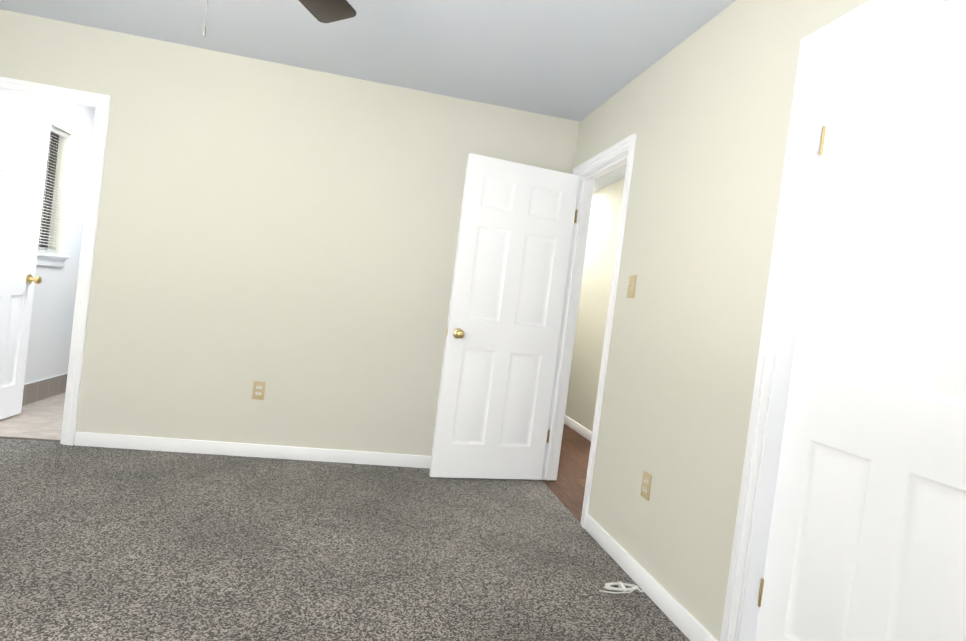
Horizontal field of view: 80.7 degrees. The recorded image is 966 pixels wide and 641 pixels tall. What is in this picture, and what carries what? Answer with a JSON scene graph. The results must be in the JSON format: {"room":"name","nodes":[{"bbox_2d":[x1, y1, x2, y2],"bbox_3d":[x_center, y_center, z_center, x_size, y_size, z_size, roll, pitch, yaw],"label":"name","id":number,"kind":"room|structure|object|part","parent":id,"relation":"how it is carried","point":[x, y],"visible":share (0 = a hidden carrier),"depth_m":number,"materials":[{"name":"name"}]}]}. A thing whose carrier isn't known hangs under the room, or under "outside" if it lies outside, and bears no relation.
{"room":"empty bedroom","nodes":[
{"label":"empty bedroom","id":0,"kind":"room"},
{"bbox_2d":[0,392,65,439],"bbox_3d":[-1.752,0.819,5.242,3.663,0.076,3.290,7,1,-11],"label":"floor","id":1,"kind":"structure","parent":0,"point":[42,419],"depth_m":3.75,"materials":[{"name":"beige tile"}]},
{"bbox_2d":[0,436,59,441],"bbox_3d":[-2.790,0.695,3.358,0.595,0.008,0.032,7,1,-11],"label":"threshold","id":2,"kind":"object","parent":1,"relation":"on","point":[21,438],"visible":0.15,"depth_m":3.37,"materials":[{"name":"brown metal"}]},
{"bbox_2d":[0,92,94,383],"bbox_3d":[-3.040,-0.550,2.704,0.254,2.440,7.750,7,1,-11],"label":"wall","id":3,"kind":"structure","parent":0,"point":[51,322],"depth_m":4.37,"materials":[{"name":"white paint"}]},
{"bbox_2d":[22,373,67,405],"bbox_3d":[-3.432,0.506,4.726,0.010,0.160,2.936,7,1,-11],"label":"baseboard","id":4,"kind":"structure","parent":3,"relation":"attached to","point":[39,390],"depth_m":4.34,"materials":[{"name":"brown"}]},
{"bbox_2d":[36,126,69,266],"bbox_3d":[-3.207,-0.911,4.118,0.197,1.012,0.570,7,1,-11],"label":"bathroom window","id":5,"kind":"structure","parent":3,"relation":"in","point":[45,257],"depth_m":4.29,"materials":[{"name":"white metal"}]},
{"bbox_2d":[0,9,578,455],"bbox_3d":[-1.256,-0.352,3.576,3.613,2.440,0.056,7,1,-11],"label":"wall","id":6,"kind":"structure","parent":0,"point":[286,235],"depth_m":3.53,"materials":[{"name":"white paint"}]},
{"bbox_2d":[0,77,110,445],"bbox_3d":[-2.658,-0.328,3.299,0.725,2.065,0.079,7,1,-11],"label":"door frame","id":7,"kind":"structure","parent":6,"relation":"attached to","point":[100,103],"depth_m":3.32,"materials":[{"name":"white wood"}]},
{"bbox_2d":[0,95,50,419],"bbox_3d":[-2.980,-0.342,3.547,0.179,1.978,0.589,7,1,-11],"label":"bathroom door","id":8,"kind":"structure","parent":7,"relation":"attached to","point":[24,138],"depth_m":3.65,"materials":[{"name":"painted wood"},{"name":"brass"}]},
{"bbox_2d":[75,432,430,467],"bbox_3d":[-1.024,0.863,3.644,2.855,0.082,0.013,7,1,-11],"label":"baseboard","id":9,"kind":"structure","parent":6,"relation":"attached to","point":[219,448],"depth_m":3.55,"materials":[{"name":"white wood"}]},
{"bbox_2d":[252,381,265,399],"bbox_3d":[-1.402,0.437,3.553,0.070,0.114,0.008,7,1,-11],"label":"electrical outlet","id":10,"kind":"object","parent":6,"relation":"attached to","point":[258,389],"visible":1,"depth_m":3.55,"materials":[{"name":"beige plastic"}]},
{"bbox_2d":[0,438,689,640],"bbox_3d":[-0.986,1.000,1.545,3.763,0.080,4.270,7,1,-11],"label":"floor carpet","id":11,"kind":"object","parent":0,"point":[106,544],"visible":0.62,"depth_m":2.35,"materials":[{"name":"grey carpet"}]},
{"bbox_2d":[599,582,644,593],"bbox_3d":[0.576,1.120,2.388,0.204,0.026,0.077,7,1,-11],"label":"cord","id":12,"kind":"object","parent":11,"relation":"on","point":[622,587],"visible":1,"depth_m":2.38,"materials":[{"name":"white plastic"}]},
{"bbox_2d":[0,0,735,191],"bbox_3d":[0.342,-1.439,3.316,6.950,0.120,7.750,7,1,-11],"label":"ceiling","id":13,"kind":"structure","parent":0,"point":[577,60],"depth_m":2.99,"materials":[{"name":"white paint"}]},
{"bbox_2d":[202,0,355,36],"bbox_3d":[-0.673,-1.100,1.522,1.246,0.715,1.259,7,1,-11],"label":"ceiling fan","id":14,"kind":"object","parent":13,"relation":"hanging from","point":[325,11],"visible":1,"depth_m":2.09,"materials":[{"name":"brown wood"}]},
{"bbox_3d":[-0.734,-0.952,1.521,0.334,0.407,0.334,7,1,-11],"label":"lamp shade","id":15,"kind":"part","parent":14,"relation":"part of","materials":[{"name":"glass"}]},
{"bbox_2d":[542,424,590,522],"bbox_3d":[0.883,1.183,3.593,0.885,0.075,7.560,7,1,-11],"label":"floor","id":16,"kind":"structure","parent":0,"point":[567,487],"depth_m":4.12,"materials":[{"name":"brown wood"}]},
{"bbox_2d":[565,178,624,431],"bbox_3d":[1.510,-0.015,3.682,0.115,2.440,7.510,7,1,-11],"label":"wall","id":17,"kind":"structure","parent":0,"point":[594,302],"depth_m":5.57,"materials":[{"name":"white paint"}]},
{"bbox_2d":[564,415,591,440],"bbox_3d":[0.817,1.029,6.211,0.013,0.087,2.284,7,1,-11],"label":"baseboard","id":18,"kind":"structure","parent":17,"relation":"attached to","point":[578,428],"depth_m":5.57,"materials":[{"name":"white wood"}]},
{"bbox_2d":[574,0,868,640],"bbox_3d":[0.661,-0.114,3.463,0.115,2.440,7.610,7,1,-12],"label":"wall","id":19,"kind":"structure","parent":0,"point":[703,112],"depth_m":2.29,"materials":[{"name":"white paint"}]},
{"bbox_2d":[429,153,579,479],"bbox_3d":[0.168,0.016,3.640,0.789,2.030,0.196,7,1,-11],"label":"hall door","id":20,"kind":"structure","parent":19,"relation":"in","point":[517,221],"depth_m":3.64,"materials":[{"name":"painted wood"},{"name":"brass"}]},
{"bbox_2d":[541,134,636,527],"bbox_3d":[0.644,0.051,3.453,0.151,2.110,0.878,7,1,-12],"label":"door frame","id":21,"kind":"structure","parent":19,"relation":"attached to","point":[608,160],"depth_m":3.80,"materials":[{"name":"white wood"}]},
{"bbox_2d":[627,275,636,297],"bbox_3d":[0.737,-0.170,2.838,0.019,0.114,0.070,7,1,-12],"label":"light switch","id":22,"kind":"object","parent":19,"relation":"attached to","point":[631,286],"visible":1,"depth_m":2.83,"materials":[{"name":"beige plastic"}]},
{"bbox_2d":[640,470,651,500],"bbox_3d":[0.714,0.723,2.491,0.008,0.114,0.070,7,1,-12],"label":"electrical outlet","id":23,"kind":"object","parent":19,"relation":"attached to","point":[646,485],"visible":1,"depth_m":2.48,"materials":[{"name":"beige plastic"}]},
{"bbox_2d":[585,514,717,640],"bbox_3d":[0.672,1.100,2.469,0.013,0.082,1.157,7,1,-12],"label":"baseboard","id":24,"kind":"structure","parent":19,"relation":"attached to","point":[683,619],"depth_m":2.35,"materials":[{"name":"white wood"}]},
{"bbox_2d":[720,0,952,640],"bbox_3d":[1.064,0.156,1.456,0.134,2.100,0.890,7,1,-12],"label":"door frame","id":25,"kind":"structure","parent":19,"relation":"attached to","point":[822,49],"depth_m":1.82,"materials":[{"name":"white wood"}]},
{"bbox_2d":[755,0,965,640],"bbox_3d":[1.086,0.190,1.464,0.179,2.013,0.759,7,1,-12],"label":"closet door","id":26,"kind":"structure","parent":19,"relation":"in","point":[867,538],"depth_m":1.53,"materials":[{"name":"painted wood"},{"name":"brass"}]}
]}

